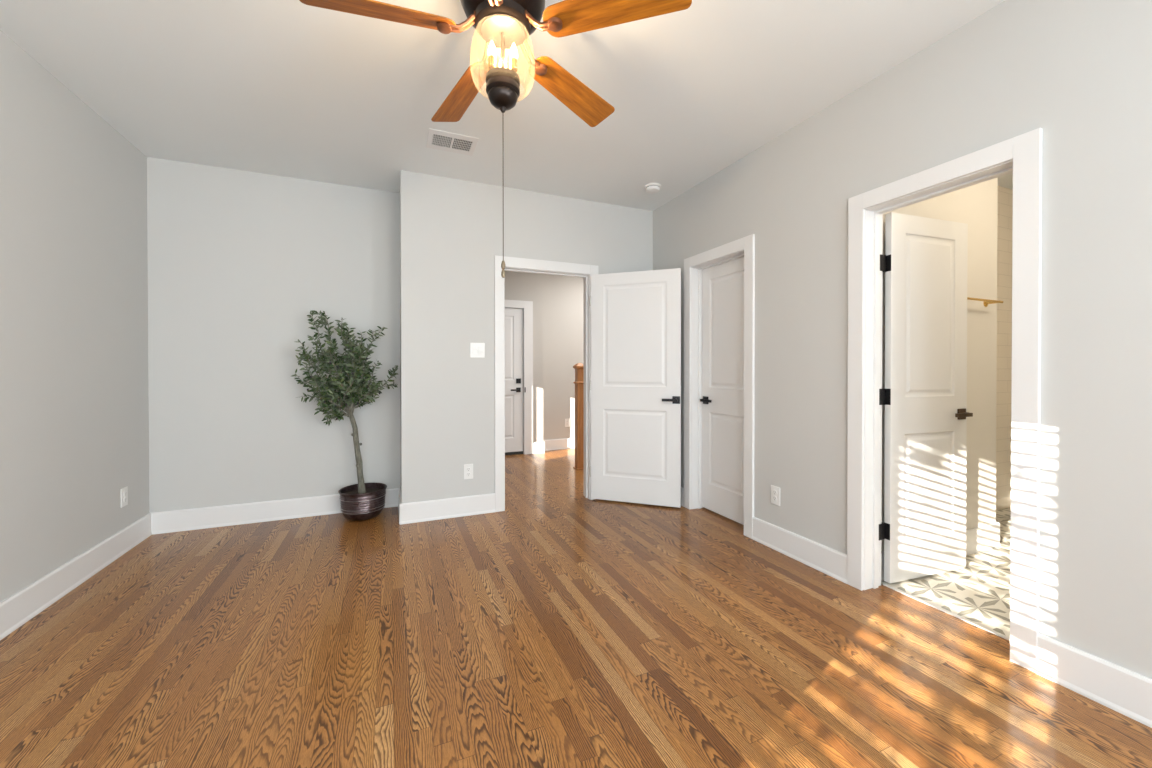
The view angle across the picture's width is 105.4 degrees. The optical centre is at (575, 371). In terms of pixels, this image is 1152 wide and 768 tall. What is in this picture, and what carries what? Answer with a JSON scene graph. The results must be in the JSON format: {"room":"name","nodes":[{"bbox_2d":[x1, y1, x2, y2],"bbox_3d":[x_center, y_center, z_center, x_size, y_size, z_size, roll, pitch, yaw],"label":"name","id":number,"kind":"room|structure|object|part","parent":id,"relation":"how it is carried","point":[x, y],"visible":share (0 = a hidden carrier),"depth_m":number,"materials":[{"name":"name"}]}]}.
{"room":"empty bedroom","nodes":[
{"label":"empty bedroom","id":0,"kind":"room"},
{"bbox_2d":[0,30,148,601],"bbox_3d":[-2.200,-0.167,0.859,0.140,2.743,9.100,0,0,-23],"label":"wall","id":1,"kind":"structure","parent":0,"point":[74,387],"depth_m":2.37,"materials":[{"name":"paint"}]},
{"bbox_2d":[0,513,151,639],"bbox_3d":[-1.765,1.132,0.048,0.020,0.156,6.851,0,0,-23],"label":"baseboard","id":2,"kind":"structure","parent":1,"relation":"attached to","point":[22,606],"depth_m":2.35,"materials":[{"name":"white paint"}]},
{"bbox_2d":[121,486,127,507],"bbox_3d":[-2.976,0.829,2.891,0.010,0.122,0.075,0,0,-23],"label":"wall outlet","id":3,"kind":"object","parent":1,"relation":"attached to","point":[124,491],"visible":1,"depth_m":2.89,"materials":[{"name":"white plastic"}]},
{"bbox_2d":[147,157,399,512],"bbox_3d":[-2.352,-0.185,3.576,1.699,2.743,0.120,0,0,-23],"label":"wall","id":4,"kind":"structure","parent":0,"point":[239,261],"depth_m":3.45,"materials":[{"name":"paint"}]},
{"bbox_2d":[151,488,494,534],"bbox_3d":[-1.175,1.106,3.743,3.989,0.156,0.507,0,0,-23],"label":"baseboard","id":5,"kind":"structure","parent":4,"relation":"attached to","point":[255,512],"depth_m":3.47,"materials":[{"name":"white paint"}]},
{"bbox_2d":[0,0,1012,210],"bbox_3d":[0.974,-1.600,2.303,7.200,0.100,9.300,0,0,-23],"label":"ceiling","id":6,"kind":"structure","parent":0,"point":[286,88],"depth_m":2.32,"materials":[{"name":"paint"}]},
{"bbox_2d":[426,128,478,155],"bbox_3d":[-0.844,-1.550,2.983,0.316,0.008,0.256,0,0,-23],"label":"ceiling vent","id":7,"kind":"object","parent":6,"relation":"in","point":[437,139],"visible":1,"depth_m":2.97,"materials":[{"name":"white metal"}]},
{"bbox_2d":[299,0,691,277],"bbox_3d":[-0.301,-0.943,1.605,1.271,1.204,1.289,0,0,-23],"label":"ceiling fan","id":8,"kind":"object","parent":6,"relation":"hanging from","point":[503,24],"visible":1,"depth_m":1.55,"materials":[{"name":"brown wood"}]},
{"bbox_3d":[-0.664,-1.218,1.481,0.500,0.006,0.144,0,17,-17],"label":"blade","id":9,"kind":"part","parent":8,"relation":"part of","materials":[{"name":"brown wood"}]},
{"bbox_3d":[-0.502,-1.221,1.941,0.144,0.006,0.500,-21,12,-33],"label":"blade","id":10,"kind":"part","parent":8,"relation":"part of","materials":[{"name":"brown wood"}]},
{"bbox_3d":[-0.301,-1.155,1.571,0.029,0.062,0.029,0,0,-23],"label":"bulb","id":11,"kind":"part","parent":8,"relation":"part of","materials":[{"name":"white glass"}]},
{"bbox_3d":[-0.266,-0.674,1.603,0.004,0.544,0.004,0,0,-23],"label":"pull chain","id":12,"kind":"part","parent":8,"relation":"part of","materials":[{"name":"brown metal"}]},
{"bbox_3d":[-0.267,-1.152,1.599,0.016,0.160,0.016,0,0,-23],"label":"lamp stem","id":13,"kind":"part","parent":8,"relation":"part of","materials":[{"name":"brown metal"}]},
{"bbox_3d":[-0.225,-1.156,1.584,0.029,0.062,0.029,0,0,-23],"label":"bulb","id":14,"kind":"part","parent":8,"relation":"part of","materials":[{"name":"white glass"}]},
{"bbox_3d":[-0.014,-1.221,1.929,0.144,0.006,0.500,-21,-12,36],"label":"blade","id":15,"kind":"part","parent":8,"relation":"part of","materials":[{"name":"brown wood"}]},
{"bbox_3d":[0.125,-1.218,1.461,0.500,0.006,0.144,0,-17,19],"label":"blade","id":16,"kind":"part","parent":8,"relation":"part of","materials":[{"name":"brown wood"}]},
{"bbox_2d":[645,183,660,193],"bbox_3d":[0.647,-1.536,3.701,0.136,0.047,0.136,0,0,-23],"label":"smoke detector","id":17,"kind":"object","parent":6,"relation":"attached to","point":[651,188],"visible":1,"depth_m":3.66,"materials":[{"name":"white plastic"}]},
{"bbox_2d":[399,170,652,502],"bbox_3d":[-0.421,-0.191,4.129,2.290,2.743,0.607,0,0,-23],"label":"wall","id":18,"kind":"structure","parent":0,"point":[451,230],"depth_m":3.58,"materials":[{"name":"paint"}]},
{"bbox_2d":[464,464,472,478],"bbox_3d":[-0.884,0.827,3.605,0.075,0.122,0.010,0,0,-23],"label":"wall outlet","id":19,"kind":"object","parent":18,"relation":"attached to","point":[468,468],"visible":1,"depth_m":3.60,"materials":[{"name":"white plastic"}]},
{"bbox_2d":[470,343,484,357],"bbox_3d":[-0.815,-0.172,3.627,0.118,0.122,0.012,0,0,-23],"label":"light switch","id":20,"kind":"object","parent":18,"relation":"attached to","point":[477,350],"visible":1,"depth_m":3.63,"materials":[{"name":"white plastic"}]},
{"bbox_2d":[494,255,597,511],"bbox_3d":[-0.266,0.106,3.933,0.962,2.152,0.158,0,0,-23],"label":"door frame","id":21,"kind":"structure","parent":18,"relation":"attached to","point":[514,264],"depth_m":3.76,"materials":[{"name":"white paint"}]},
{"bbox_2d":[590,268,680,507],"bbox_3d":[0.515,0.144,3.890,0.811,2.044,0.139,0,0,20],"label":"door","id":22,"kind":"structure","parent":18,"relation":"in","point":[635,382],"depth_m":3.86,"materials":[{"name":"white paint"}]},
{"bbox_3d":[0.810,0.247,3.740,0.147,0.064,0.052,0,0,20],"label":"handle","id":23,"kind":"part","parent":22,"relation":"part of","materials":[{"name":"black metal"}]},
{"bbox_2d":[505,271,583,441],"bbox_3d":[-1.232,-0.203,6.085,5.720,2.743,0.270,0,0,-23],"label":"wall","id":24,"kind":"structure","parent":0,"point":[558,338],"depth_m":6.48,"materials":[{"name":"paint"}]},
{"bbox_2d":[505,308,525,454],"bbox_3d":[-1.102,0.147,6.006,0.837,2.038,0.092,0,0,-23],"label":"door","id":25,"kind":"structure","parent":24,"relation":"in","point":[513,317],"depth_m":6.12,"materials":[{"name":"white paint"}]},
{"bbox_3d":[-0.837,0.263,6.097,0.152,0.064,0.052,0,0,-23],"label":"handle","id":26,"kind":"part","parent":25,"relation":"part of","materials":[{"name":"black metal"}]},
{"bbox_2d":[505,300,532,453],"bbox_3d":[-1.131,0.093,6.038,1.079,2.150,0.139,0,0,-23],"label":"door frame","id":27,"kind":"structure","parent":24,"relation":"attached to","point":[527,306],"depth_m":6.16,"materials":[{"name":"white paint"}]},
{"bbox_2d":[533,438,574,453],"bbox_3d":[-1.250,1.091,6.010,5.620,0.156,0.170,0,0,-23],"label":"baseboard","id":28,"kind":"structure","parent":24,"relation":"attached to","point":[567,443],"depth_m":6.47,"materials":[{"name":"white paint"}]},
{"bbox_2d":[565,419,569,426],"bbox_3d":[-0.131,0.774,6.570,0.075,0.122,0.010,0,0,-23],"label":"wall outlet","id":29,"kind":"object","parent":24,"relation":"attached to","point":[567,421],"visible":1,"depth_m":6.57,"materials":[{"name":"white plastic"}]},
{"bbox_2d":[0,448,1151,767],"bbox_3d":[0.976,1.242,2.322,7.200,0.102,9.300,0,0,-23],"label":"floor","id":30,"kind":"structure","parent":0,"point":[559,627],"depth_m":1.84,"materials":[{"name":"brown wood"}]},
{"bbox_2d":[292,310,397,520],"bbox_3d":[-1.818,0.352,3.466,0.792,1.660,0.479,0,0,-17],"label":"tree","id":31,"kind":"object","parent":30,"relation":"on","point":[360,501],"visible":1,"depth_m":3.42,"materials":[{"name":"green plant"}]},
{"bbox_3d":[-1.727,1.066,3.560,0.356,0.232,0.356,0,0,-23],"label":"pot","id":32,"kind":"part","parent":31,"relation":"part of","materials":[{"name":"brown metal"}]},
{"bbox_2d":[573,363,583,469],"bbox_3d":[0.040,0.538,5.283,0.120,1.270,0.120,0,0,-23],"label":"newel post","id":33,"kind":"object","parent":30,"relation":"on","point":[579,367],"visible":0.91,"depth_m":5.25,"materials":[{"name":"brown wood"}]},
{"bbox_2d":[653,0,1151,678],"bbox_3d":[2.073,-0.173,1.357,0.140,2.743,6.684,0,0,-23],"label":"wall","id":34,"kind":"structure","parent":0,"point":[1079,72],"depth_m":1.73,"materials":[{"name":"paint"}]},
{"bbox_2d":[684,234,754,538],"bbox_3d":[1.163,0.108,3.483,0.159,2.152,0.788,0,0,-23],"label":"door frame","id":35,"kind":"structure","parent":34,"relation":"attached to","point":[744,247],"depth_m":3.74,"materials":[{"name":"white paint"}]},
{"bbox_2d":[700,257,743,524],"bbox_3d":[1.192,0.147,3.496,0.087,2.042,0.610,0,0,-23],"label":"door","id":36,"kind":"structure","parent":34,"relation":"in","point":[722,400],"depth_m":3.54,"materials":[{"name":"white paint"}]},
{"bbox_3d":[1.097,0.247,3.675,0.052,0.064,0.147,0,0,-23],"label":"handle","id":37,"kind":"part","parent":36,"relation":"part of","materials":[{"name":"black metal"}]},
{"bbox_2d":[771,485,779,505],"bbox_3d":[1.330,0.830,2.928,0.010,0.122,0.075,0,0,-23],"label":"wall outlet","id":38,"kind":"object","parent":34,"relation":"attached to","point":[775,491],"visible":1,"depth_m":2.92,"materials":[{"name":"white plastic"}]},
{"bbox_2d":[681,487,1151,727],"bbox_3d":[1.985,1.120,1.372,0.020,0.156,6.364,0,0,-23],"label":"baseboard","id":39,"kind":"structure","parent":34,"relation":"attached to","point":[1122,690],"depth_m":1.66,"materials":[{"name":"white paint"}]},
{"bbox_2d":[879,212,972,582],"bbox_3d":[1.992,0.149,2.521,0.703,2.050,0.139,0,0,-18],"label":"door","id":40,"kind":"structure","parent":34,"relation":"in","point":[924,261],"depth_m":2.50,"materials":[{"name":"white paint"}]},
{"bbox_3d":[2.250,0.254,2.561,0.147,0.064,0.052,0,0,-18],"label":"handle","id":41,"kind":"part","parent":40,"relation":"part of","materials":[{"name":"brown metal"}]},
{"bbox_2d":[847,128,1041,672],"bbox_3d":[1.742,0.117,2.118,0.160,2.152,0.782,0,0,-23],"label":"door frame","id":42,"kind":"structure","parent":34,"relation":"attached to","point":[1021,155],"depth_m":1.90,"materials":[{"name":"white paint"}]},
{"bbox_2d":[883,583,1009,640],"bbox_3d":[1.838,1.200,2.166,0.023,0.026,0.610,0,0,-23],"label":"trim","id":43,"kind":"structure","parent":34,"relation":"attached to","point":[885,584],"depth_m":2.15,"materials":[{"name":"wood"}]},
{"bbox_2d":[881,177,997,550],"bbox_3d":[2.244,-0.183,2.785,1.288,2.743,0.120,0,0,-23],"label":"wall","id":44,"kind":"structure","parent":0,"point":[976,205],"depth_m":2.90,"materials":[{"name":"paint"}]},
{"bbox_2d":[967,297,1002,306],"bbox_3d":[2.489,-0.452,2.780,0.635,0.048,0.077,0,0,-23],"label":"towel bar","id":45,"kind":"object","parent":44,"relation":"attached to","point":[986,302],"visible":0.47,"depth_m":2.81,"materials":[{"name":"gold metal"}]},
{"bbox_2d":[996,186,1012,510],"bbox_3d":[3.321,-0.190,3.665,1.623,2.743,0.120,0,0,-23],"label":"wall","id":46,"kind":"structure","parent":0,"point":[1005,195],"depth_m":3.74,"materials":[{"name":"beige paint"}]},
{"bbox_3d":[3.377,-0.179,2.038,2.791,2.743,2.920,0,0,-23],"label":"wall","id":47,"kind":"structure","parent":0,"visible":0},
{"bbox_2d":[881,522,1000,579],"bbox_3d":[2.205,1.110,2.913,1.308,0.156,0.410,0,0,-23],"label":"baseboard","id":48,"kind":"structure","parent":47,"relation":"attached to","point":[981,538],"depth_m":2.89,"materials":[{"name":"white paint"}]}
]}

